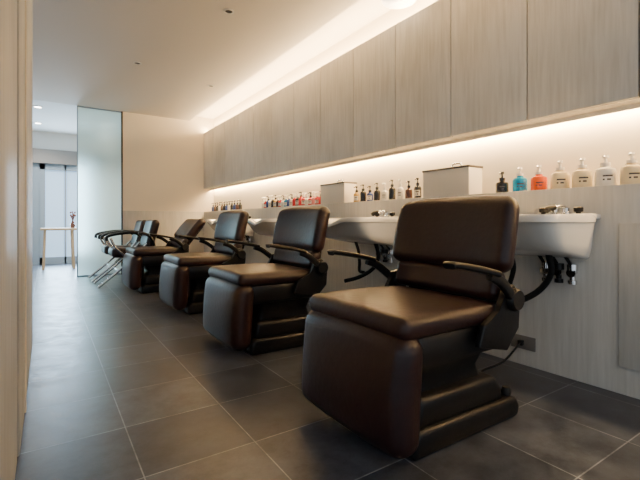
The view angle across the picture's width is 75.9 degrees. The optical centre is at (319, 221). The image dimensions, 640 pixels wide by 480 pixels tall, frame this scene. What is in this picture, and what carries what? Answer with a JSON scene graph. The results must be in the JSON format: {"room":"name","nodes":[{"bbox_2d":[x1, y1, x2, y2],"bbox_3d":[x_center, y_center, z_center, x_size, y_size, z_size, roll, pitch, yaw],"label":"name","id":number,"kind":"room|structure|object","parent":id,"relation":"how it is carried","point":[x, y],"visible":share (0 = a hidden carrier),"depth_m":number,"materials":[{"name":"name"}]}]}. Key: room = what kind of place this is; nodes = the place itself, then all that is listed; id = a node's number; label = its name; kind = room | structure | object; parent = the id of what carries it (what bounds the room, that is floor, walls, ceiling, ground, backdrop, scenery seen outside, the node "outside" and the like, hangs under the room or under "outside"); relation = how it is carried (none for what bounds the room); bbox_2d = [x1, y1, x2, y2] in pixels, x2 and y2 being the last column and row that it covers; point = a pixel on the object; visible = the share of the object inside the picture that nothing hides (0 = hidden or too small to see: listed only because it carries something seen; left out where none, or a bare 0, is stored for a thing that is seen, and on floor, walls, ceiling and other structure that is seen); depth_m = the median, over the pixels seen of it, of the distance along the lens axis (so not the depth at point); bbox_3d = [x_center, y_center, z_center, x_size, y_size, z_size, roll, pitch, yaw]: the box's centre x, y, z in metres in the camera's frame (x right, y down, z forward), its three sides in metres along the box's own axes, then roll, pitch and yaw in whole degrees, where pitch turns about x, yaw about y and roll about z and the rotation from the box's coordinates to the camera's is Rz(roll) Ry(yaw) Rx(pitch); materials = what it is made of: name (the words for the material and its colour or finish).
{"room":"salon","nodes":[
{"label":"salon","id":0,"kind":"room"},
{"bbox_2d":[0,0,31,479],"bbox_3d":[-1.323,-0.475,1.732,0.117,2.650,2.550,0,0,-34],"label":"wall","id":1,"kind":"structure","parent":0,"point":[8,8],"depth_m":1.33,"materials":[{"name":"beige wood"}]},
{"bbox_2d":[25,0,26,412],"bbox_3d":[-1.325,-0.475,1.845,0.006,2.650,0.040,0,0,-34],"label":"trim","id":2,"kind":"structure","parent":1,"relation":"attached to","point":[25,0],"depth_m":1.83,"materials":[{"name":"beige paint"}]},
{"bbox_2d":[32,131,76,264],"bbox_3d":[-5.125,-0.475,8.553,4.150,2.650,0.120,0,0,-34],"label":"wall","id":3,"kind":"structure","parent":0,"point":[35,166],"depth_m":8.16,"materials":[{"name":"white paint"}]},
{"bbox_2d":[32,148,76,165],"bbox_3d":[-5.064,-1.310,8.462,4.150,0.280,0.100,0,0,-34],"label":"trim","id":4,"kind":"structure","parent":3,"relation":"attached to","point":[46,156],"depth_m":8.23,"materials":[{"name":"grey"}]},
{"bbox_2d":[123,112,213,211],"bbox_3d":[-2.567,-0.610,7.193,1.640,2.920,0.120,0,0,-34],"label":"wall","id":5,"kind":"structure","parent":0,"point":[163,157],"depth_m":7.04,"materials":[{"name":"beige paint"}]},
{"bbox_2d":[32,99,113,134],"bbox_3d":[-5.259,-1.875,7.040,5.050,0.150,2.850,0,0,-34],"label":"ceiling","id":6,"kind":"structure","parent":5,"relation":"attached to","point":[60,118],"depth_m":7.06,"materials":[{"name":"white paint"}]},
{"bbox_2d":[123,211,203,251],"bbox_3d":[-2.655,0.333,7.045,1.330,1.035,0.030,0,0,-34],"label":"trim","id":7,"kind":"structure","parent":5,"relation":"attached to","point":[170,221],"depth_m":7.03,"materials":[{"name":"beige paint"}]},
{"bbox_2d":[32,0,390,120],"bbox_3d":[-1.531,-1.935,1.894,5.550,0.270,9.850,0,0,-34],"label":"ceiling","id":8,"kind":"structure","parent":0,"point":[84,52],"depth_m":4.25,"materials":[{"name":"beige paint"}]},
{"bbox_2d":[223,8,233,13],"bbox_3d":[-0.777,-1.794,3.495,0.090,0.009,0.090,0,0,-34],"label":"recessed light","id":9,"kind":"object","parent":8,"relation":"in","point":[226,10],"visible":1,"depth_m":3.49,"materials":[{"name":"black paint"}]},
{"bbox_2d":[382,0,415,8],"bbox_3d":[0.623,-1.802,3.214,0.280,0.175,0.280,0,0,-34],"label":"ceiling lamp","id":10,"kind":"object","parent":8,"relation":"hanging from","point":[393,4],"visible":1,"depth_m":3.23,"materials":[{"name":"white"}]},
{"bbox_2d":[15,263,639,479],"bbox_3d":[-2.321,0.900,3.080,5.550,0.100,12.700,0,0,-34],"label":"floor","id":11,"kind":"structure","parent":0,"point":[124,383],"depth_m":1.77,"materials":[{"name":"tile"}]},
{"bbox_2d":[40,228,76,269],"bbox_3d":[-4.811,0.481,7.549,0.560,0.741,0.420,0,0,-34],"label":"side table","id":12,"kind":"object","parent":11,"relation":"on","point":[44,229],"visible":0.99,"depth_m":7.40,"materials":[{"name":"brown wood"}]},
{"bbox_2d":[70,211,75,227],"bbox_3d":[-4.613,-0.046,7.655,0.110,0.312,0.121,0,0,-34],"label":"flower vase","id":13,"kind":"object","parent":12,"relation":"on","point":[72,225],"visible":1,"depth_m":7.62,"materials":[{"name":"brown plastic"}]},
{"bbox_2d":[77,106,122,276],"bbox_3d":[-3.493,-0.475,6.522,0.645,2.650,0.050,0,0,-34],"label":"glass wall","id":14,"kind":"structure","parent":11,"relation":"on","point":[99,131],"depth_m":6.50,"materials":[{"name":"glass"}]},
{"bbox_2d":[88,220,146,282],"bbox_3d":[-3.007,0.407,6.143,0.783,0.877,0.556,0,0,-34],"label":"chair","id":15,"kind":"object","parent":11,"relation":"on","point":[139,226],"visible":0.48,"depth_m":6.10,"materials":[{"name":"black leather"}]},
{"bbox_2d":[94,220,159,287],"bbox_3d":[-2.636,0.407,5.622,0.783,0.877,0.556,0,0,-34],"label":"chair","id":16,"kind":"object","parent":11,"relation":"on","point":[151,226],"visible":0.56,"depth_m":5.56,"materials":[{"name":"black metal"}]},
{"bbox_2d":[122,219,205,292],"bbox_3d":[-1.981,0.403,5.241,0.948,0.894,0.750,0,0,-34],"label":"chair","id":17,"kind":"object","parent":11,"relation":"on","point":[141,266],"visible":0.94,"depth_m":4.94,"materials":[{"name":"brown leather"}]},
{"bbox_2d":[170,237,189,247],"bbox_3d":[-1.818,0.275,5.349,0.143,0.145,0.580,0,0,-34],"label":"lumbar cushion","id":18,"kind":"object","parent":17,"relation":"on","point":[172,244],"depth_m":5.34,"materials":[{"name":"brown leather"}]},
{"bbox_2d":[159,210,248,313],"bbox_3d":[-1.135,0.364,4.098,0.809,0.971,0.750,0,0,-34],"label":"chair","id":19,"kind":"object","parent":11,"relation":"on","point":[183,276],"visible":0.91,"depth_m":3.86,"materials":[{"name":"brown leather"}]},
{"bbox_2d":[214,242,241,254],"bbox_3d":[-0.939,0.265,4.228,0.129,0.138,0.580,0,0,-34],"label":"lumbar cushion","id":20,"kind":"object","parent":19,"relation":"on","point":[218,248],"depth_m":4.24,"materials":[{"name":"brown leather"}]},
{"bbox_2d":[203,206,329,354],"bbox_3d":[-0.365,0.364,2.941,0.809,0.971,0.750,0,0,-34],"label":"chair","id":21,"kind":"object","parent":11,"relation":"on","point":[255,308],"visible":0.97,"depth_m":2.73,"materials":[{"name":"brown leather"}]},
{"bbox_2d":[273,248,320,267],"bbox_3d":[-0.169,0.265,3.071,0.129,0.138,0.580,0,0,-34],"label":"lumbar cushion","id":22,"kind":"object","parent":21,"relation":"on","point":[280,256],"depth_m":3.06,"materials":[{"name":"brown leather"}]},
{"bbox_2d":[302,195,524,460],"bbox_3d":[0.400,0.364,1.792,0.809,0.971,0.750,0,0,-34],"label":"chair","id":23,"kind":"object","parent":11,"relation":"on","point":[393,364],"visible":1,"depth_m":1.61,"materials":[{"name":"brown leather"}]},
{"bbox_2d":[396,261,504,300],"bbox_3d":[0.596,0.265,1.923,0.129,0.138,0.580,0,0,-34],"label":"lumbar cushion","id":24,"kind":"object","parent":23,"relation":"on","point":[432,276],"depth_m":1.89,"materials":[{"name":"brown leather"}]},
{"bbox_2d":[214,0,639,208],"bbox_3d":[0.551,-0.610,3.881,0.120,2.920,8.850,0,0,-34],"label":"wall","id":25,"kind":"structure","parent":0,"point":[617,134],"depth_m":3.10,"materials":[{"name":"beige paint"}]},
{"bbox_2d":[204,128,217,188],"bbox_3d":[-1.889,-1.105,7.265,0.190,1.010,0.510,0,0,-34],"label":"upper cabinet","id":26,"kind":"object","parent":25,"relation":"attached to","point":[208,136],"visible":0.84,"depth_m":7.20,"materials":[{"name":"brown wood"}]},
{"bbox_2d":[213,121,227,186],"bbox_3d":[-1.593,-1.105,6.821,0.190,1.010,0.553,0,0,-34],"label":"upper cabinet","id":27,"kind":"object","parent":25,"relation":"attached to","point":[219,130],"visible":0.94,"depth_m":6.74,"materials":[{"name":"brown wood"}]},
{"bbox_2d":[206,216,253,248],"bbox_3d":[-1.252,0.216,5.678,0.520,0.620,0.675,0,0,-34],"label":"basin","id":28,"kind":"object","parent":25,"relation":"attached to","point":[249,232],"visible":0.34,"depth_m":5.59,"materials":[{"name":"white ceramic"}]},
{"bbox_2d":[225,114,242,184],"bbox_3d":[-1.288,-1.105,6.364,0.190,1.010,0.553,0,0,-34],"label":"upper cabinet","id":29,"kind":"object","parent":25,"relation":"attached to","point":[231,125],"visible":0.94,"depth_m":6.30,"materials":[{"name":"brown wood"}]},
{"bbox_2d":[238,105,257,181],"bbox_3d":[-0.983,-1.105,5.906,0.190,1.010,0.553,0,0,-34],"label":"upper cabinet","id":30,"kind":"object","parent":25,"relation":"attached to","point":[246,117],"visible":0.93,"depth_m":5.83,"materials":[{"name":"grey wood"}]},
{"bbox_2d":[248,218,276,236],"bbox_3d":[-0.487,0.216,4.530,0.520,0.620,0.675,0,0,-34],"label":"basin","id":31,"kind":"object","parent":25,"relation":"attached to","point":[266,227],"visible":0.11,"depth_m":4.35,"materials":[{"name":"white ceramic"}]},
{"bbox_2d":[254,95,277,178],"bbox_3d":[-0.678,-1.105,5.448,0.190,1.010,0.553,0,0,-34],"label":"upper cabinet","id":32,"kind":"object","parent":25,"relation":"attached to","point":[262,109],"visible":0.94,"depth_m":5.37,"materials":[{"name":"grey wood"}]},
{"bbox_2d":[272,82,302,174],"bbox_3d":[-0.373,-1.105,4.990,0.190,1.010,0.553,0,0,-34],"label":"upper cabinet","id":33,"kind":"object","parent":25,"relation":"attached to","point":[283,99],"visible":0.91,"depth_m":4.92,"materials":[{"name":"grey wood"}]},
{"bbox_2d":[294,67,326,169],"bbox_3d":[-0.069,-1.105,4.532,0.190,1.010,0.553,0,0,-34],"label":"upper cabinet","id":34,"kind":"object","parent":25,"relation":"attached to","point":[307,89],"visible":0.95,"depth_m":4.46,"materials":[{"name":"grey wood"}]},
{"bbox_2d":[321,49,361,164],"bbox_3d":[0.236,-1.105,4.075,0.190,1.010,0.553,0,0,-34],"label":"upper cabinet","id":35,"kind":"object","parent":25,"relation":"attached to","point":[337,76],"visible":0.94,"depth_m":4.00,"materials":[{"name":"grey wood"}]},
{"bbox_2d":[326,210,397,282],"bbox_3d":[0.284,0.216,3.373,0.520,0.620,0.675,0,0,-34],"label":"basin","id":36,"kind":"object","parent":25,"relation":"attached to","point":[377,230],"visible":0.84,"depth_m":3.17,"materials":[{"name":"white ceramic"}]},
{"bbox_2d":[375,212,394,216],"bbox_3d":[0.529,-0.060,3.356,0.052,0.043,0.226,0,0,-34],"label":"faucet","id":37,"kind":"object","parent":36,"relation":"on","point":[382,214],"depth_m":3.32,"materials":[{"name":"silver metal"}]},
{"bbox_2d":[354,25,403,157],"bbox_3d":[0.541,-1.105,3.617,0.190,1.010,0.553,0,0,-34],"label":"upper cabinet","id":38,"kind":"object","parent":25,"relation":"attached to","point":[375,58],"visible":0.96,"depth_m":3.55,"materials":[{"name":"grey wood"}]},
{"bbox_2d":[204,183,639,398],"bbox_3d":[0.422,0.333,3.795,0.190,1.035,8.849,0,0,-34],"label":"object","id":39,"kind":"structure","parent":25,"relation":"attached to","point":[575,328],"depth_m":2.25,"materials":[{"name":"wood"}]},
{"bbox_2d":[273,195,276,206],"bbox_3d":[-0.569,-0.266,5.256,0.060,0.162,0.060,0,0,-1],"label":"pump bottle","id":40,"kind":"object","parent":39,"relation":"on","point":[275,200],"visible":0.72,"depth_m":5.23,"materials":[{"name":"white plastic"}]},
{"bbox_2d":[281,195,284,206],"bbox_3d":[-0.452,-0.258,5.081,0.060,0.146,0.060,0,0,-1],"label":"pump bottle","id":41,"kind":"object","parent":39,"relation":"on","point":[283,198],"visible":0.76,"depth_m":5.06,"materials":[{"name":"white plastic"}]},
{"bbox_2d":[292,193,295,205],"bbox_3d":[-0.297,-0.264,4.848,0.060,0.158,0.060,0,0,-1],"label":"pump bottle","id":42,"kind":"object","parent":39,"relation":"on","point":[294,198],"visible":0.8,"depth_m":4.83,"materials":[{"name":"red plastic"}]},
{"bbox_2d":[295,193,298,205],"bbox_3d":[-0.258,-0.265,4.790,0.060,0.159,0.060,0,0,-1],"label":"pump bottle","id":43,"kind":"object","parent":39,"relation":"on","point":[297,198],"visible":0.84,"depth_m":4.77,"materials":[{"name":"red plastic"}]},
{"bbox_2d":[298,192,301,205],"bbox_3d":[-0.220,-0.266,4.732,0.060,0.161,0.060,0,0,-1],"label":"pump bottle","id":44,"kind":"object","parent":39,"relation":"on","point":[300,198],"visible":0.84,"depth_m":4.71,"materials":[{"name":"red plastic"}]},
{"bbox_2d":[301,192,305,204],"bbox_3d":[-0.181,-0.261,4.673,0.060,0.151,0.060,0,0,-1],"label":"pump bottle","id":45,"kind":"object","parent":39,"relation":"on","point":[303,198],"visible":0.77,"depth_m":4.65,"materials":[{"name":"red plastic"}]},
{"bbox_2d":[305,193,308,204],"bbox_3d":[-0.142,-0.257,4.615,0.060,0.144,0.060,0,0,-1],"label":"pump bottle","id":46,"kind":"object","parent":39,"relation":"on","point":[307,196],"visible":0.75,"depth_m":4.59,"materials":[{"name":"white plastic"}]},
{"bbox_2d":[308,192,311,204],"bbox_3d":[-0.103,-0.258,4.557,0.060,0.146,0.060,0,0,-1],"label":"pump bottle","id":47,"kind":"object","parent":39,"relation":"on","point":[310,196],"visible":0.78,"depth_m":4.54,"materials":[{"name":"red plastic"}]},
{"bbox_2d":[311,191,315,204],"bbox_3d":[-0.064,-0.261,4.499,0.060,0.151,0.060,0,0,-1],"label":"pump bottle","id":48,"kind":"object","parent":39,"relation":"on","point":[313,197],"visible":0.84,"depth_m":4.47,"materials":[{"name":"pink plastic"}]},
{"bbox_2d":[315,191,318,203],"bbox_3d":[-0.025,-0.258,4.440,0.060,0.145,0.060,0,0,-1],"label":"pump bottle","id":49,"kind":"object","parent":39,"relation":"on","point":[317,195],"visible":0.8,"depth_m":4.42,"materials":[{"name":"red plastic"}]},
{"bbox_2d":[320,179,356,203],"bbox_3d":[0.182,-0.305,4.146,0.158,0.241,0.420,0,0,-34],"label":"storage box","id":50,"kind":"object","parent":39,"relation":"on","point":[339,192],"visible":0.94,"depth_m":4.03,"materials":[{"name":"beige plastic"}]},
{"bbox_2d":[354,186,359,201],"bbox_3d":[0.346,-0.262,3.881,0.059,0.153,0.058,0,0,-2],"label":"pump bottle","id":51,"kind":"object","parent":39,"relation":"on","point":[356,194],"visible":0.9,"depth_m":3.86,"materials":[{"name":"brown plastic"}]},
{"bbox_2d":[360,184,365,201],"bbox_3d":[0.399,-0.267,3.801,0.060,0.163,0.058,0,0,-4],"label":"pump bottle","id":52,"kind":"object","parent":39,"relation":"on","point":[362,193],"visible":0.8,"depth_m":3.78,"materials":[{"name":"black plastic"}]},
{"bbox_2d":[367,186,372,200],"bbox_3d":[0.453,-0.257,3.721,0.059,0.143,0.058,0,0,-2],"label":"pump bottle","id":53,"kind":"object","parent":39,"relation":"on","point":[369,195],"visible":0.91,"depth_m":3.70,"materials":[{"name":"blue plastic"}]},
{"bbox_2d":[374,183,379,200],"bbox_3d":[0.506,-0.267,3.641,0.060,0.163,0.058,0,0,-4],"label":"pump bottle","id":54,"kind":"object","parent":39,"relation":"on","point":[376,192],"visible":0.85,"depth_m":3.62,"materials":[{"name":"black plastic"}]},
{"bbox_2d":[381,183,387,199],"bbox_3d":[0.559,-0.262,3.561,0.059,0.153,0.058,0,0,-2],"label":"pump bottle","id":55,"kind":"object","parent":39,"relation":"on","point":[384,194],"visible":0.85,"depth_m":3.54,"materials":[{"name":"white plastic"}]},
{"bbox_2d":[389,180,395,199],"bbox_3d":[0.612,-0.272,3.482,0.060,0.173,0.058,0,0,-4],"label":"pump bottle","id":56,"kind":"object","parent":39,"relation":"on","point":[392,191],"visible":0.87,"depth_m":3.46,"materials":[{"name":"black plastic"}]},
{"bbox_2d":[397,179,403,198],"bbox_3d":[0.666,-0.269,3.401,0.059,0.168,0.058,0,0,-2],"label":"pump bottle","id":57,"kind":"object","parent":39,"relation":"on","point":[400,190],"visible":0.88,"depth_m":3.38,"materials":[{"name":"white plastic"}]},
{"bbox_2d":[405,181,411,198],"bbox_3d":[0.718,-0.259,3.322,0.060,0.148,0.058,0,0,-4],"label":"pump bottle","id":58,"kind":"object","parent":39,"relation":"on","point":[408,192],"visible":0.79,"depth_m":3.30,"materials":[{"name":"brown plastic"}]},
{"bbox_2d":[414,178,420,197],"bbox_3d":[0.772,-0.267,3.241,0.059,0.163,0.058,0,0,-2],"label":"pump bottle","id":59,"kind":"object","parent":39,"relation":"on","point":[417,189],"visible":0.88,"depth_m":3.22,"materials":[{"name":"beige plastic"}]},
{"bbox_2d":[422,162,482,196],"bbox_3d":[0.956,-0.305,2.985,0.158,0.241,0.420,0,0,-34],"label":"storage box","id":60,"kind":"object","parent":39,"relation":"on","point":[462,179],"visible":0.92,"depth_m":2.88,"materials":[{"name":"white plastic"},{"name":"chrome"}]},
{"bbox_2d":[496,172,508,192],"bbox_3d":[1.172,-0.254,2.640,0.077,0.138,0.076,0,0,-34],"label":"pump bottle","id":61,"kind":"object","parent":39,"relation":"on","point":[501,186],"visible":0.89,"depth_m":2.62,"materials":[{"name":"black plastic"}]},
{"bbox_2d":[513,167,527,191],"bbox_3d":[1.239,-0.263,2.541,0.084,0.155,0.084,0,0,-34],"label":"pump bottle","id":62,"kind":"object","parent":39,"relation":"on","point":[520,183],"visible":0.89,"depth_m":2.51,"materials":[{"name":"blue plastic"}]},
{"bbox_2d":[531,165,547,189],"bbox_3d":[1.305,-0.262,2.443,0.090,0.153,0.090,0,0,-34],"label":"pump bottle","id":63,"kind":"object","parent":39,"relation":"on","point":[538,182],"visible":0.86,"depth_m":2.41,"materials":[{"name":"orange plastic"}]},
{"bbox_2d":[550,160,569,188],"bbox_3d":[1.371,-0.268,2.343,0.096,0.165,0.096,0,0,-34],"label":"pump bottle","id":64,"kind":"object","parent":39,"relation":"on","point":[559,179],"visible":0.88,"depth_m":2.31,"materials":[{"name":"beige plastic"}]},
{"bbox_2d":[572,158,592,187],"bbox_3d":[1.435,-0.268,2.246,0.096,0.165,0.096,0,0,-34],"label":"pump bottle","id":65,"kind":"object","parent":39,"relation":"on","point":[582,177],"visible":0.87,"depth_m":2.21,"materials":[{"name":"beige plastic"}]},
{"bbox_2d":[595,155,616,185],"bbox_3d":[1.499,-0.268,2.151,0.096,0.165,0.096,0,0,-34],"label":"pump bottle","id":66,"kind":"object","parent":39,"relation":"on","point":[606,175],"visible":0.87,"depth_m":2.12,"materials":[{"name":"white plastic"}]},
{"bbox_2d":[620,152,639,184],"bbox_3d":[1.562,-0.268,2.055,0.096,0.165,0.096,0,0,-34],"label":"pump bottle","id":67,"kind":"object","parent":39,"relation":"on","point":[629,173],"visible":0.88,"depth_m":2.03,"materials":[{"name":"beige plastic"}]},
{"bbox_2d":[396,0,460,149],"bbox_3d":[0.846,-1.105,3.159,0.190,1.010,0.553,0,0,-34],"label":"upper cabinet","id":68,"kind":"object","parent":25,"relation":"attached to","point":[423,39],"visible":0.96,"depth_m":3.08,"materials":[{"name":"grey wood"}]},
{"bbox_2d":[451,0,535,137],"bbox_3d":[1.151,-1.105,2.701,0.190,1.010,0.553,0,0,-34],"label":"upper cabinet","id":69,"kind":"object","parent":25,"relation":"attached to","point":[489,38],"visible":0.95,"depth_m":2.64,"materials":[{"name":"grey wood"}]},
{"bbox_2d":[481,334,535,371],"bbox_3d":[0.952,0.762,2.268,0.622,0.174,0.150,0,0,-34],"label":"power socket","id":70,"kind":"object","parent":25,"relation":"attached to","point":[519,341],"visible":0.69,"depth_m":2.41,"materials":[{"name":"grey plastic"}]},
{"bbox_2d":[508,204,600,301],"bbox_3d":[1.049,0.216,2.224,0.520,0.620,0.675,0,0,-34],"label":"basin","id":71,"kind":"object","parent":25,"relation":"attached to","point":[566,235],"visible":0.75,"depth_m":2.00,"materials":[{"name":"white ceramic"}]},
{"bbox_2d":[561,208,571,213],"bbox_3d":[1.310,-0.059,2.182,0.052,0.040,0.051,0,0,-34],"label":"faucet","id":72,"kind":"object","parent":71,"relation":"on","point":[565,210],"depth_m":2.17,"materials":[{"name":"silver metal"}]},
{"bbox_2d":[528,0,639,122],"bbox_3d":[1.456,-1.105,2.243,0.190,1.010,0.553,0,0,-34],"label":"upper cabinet","id":73,"kind":"object","parent":25,"relation":"attached to","point":[584,55],"visible":0.98,"depth_m":2.18,"materials":[{"name":"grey wood"}]},
{"bbox_2d":[619,223,639,370],"bbox_3d":[1.830,0.357,1.499,0.012,0.705,1.266,0,0,-34],"label":"wall panel","id":74,"kind":"object","parent":25,"relation":"attached to","point":[629,233],"visible":1,"depth_m":1.99,"materials":[{"name":"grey wood"}]},
{"bbox_3d":[2.370,-1.105,0.870,0.190,1.010,0.553,0,0,-34],"label":"upper cabinet","id":75,"kind":"object","parent":25,"relation":"attached to","visible":0},
{"bbox_2d":[210,103,639,190],"bbox_3d":[0.306,-0.588,4.018,0.008,0.025,8.349,0,0,-34],"label":"trim","id":76,"kind":"structure","parent":75,"relation":"attached to","point":[636,105],"depth_m":2.81,"materials":[{"name":"beige oak laminate"}]},
{"bbox_3d":[-4.147,-0.160,9.205,1.800,2.020,0.120,0,0,-34],"label":"wall","id":77,"kind":"structure","parent":0,"visible":0},
{"bbox_2d":[40,163,76,264],"bbox_3d":[-5.233,-0.160,8.427,0.870,2.020,0.070,0,0,-34],"label":"door","id":78,"kind":"structure","parent":77,"relation":"in","point":[58,183],"depth_m":8.36,"materials":[{"name":"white glass"}]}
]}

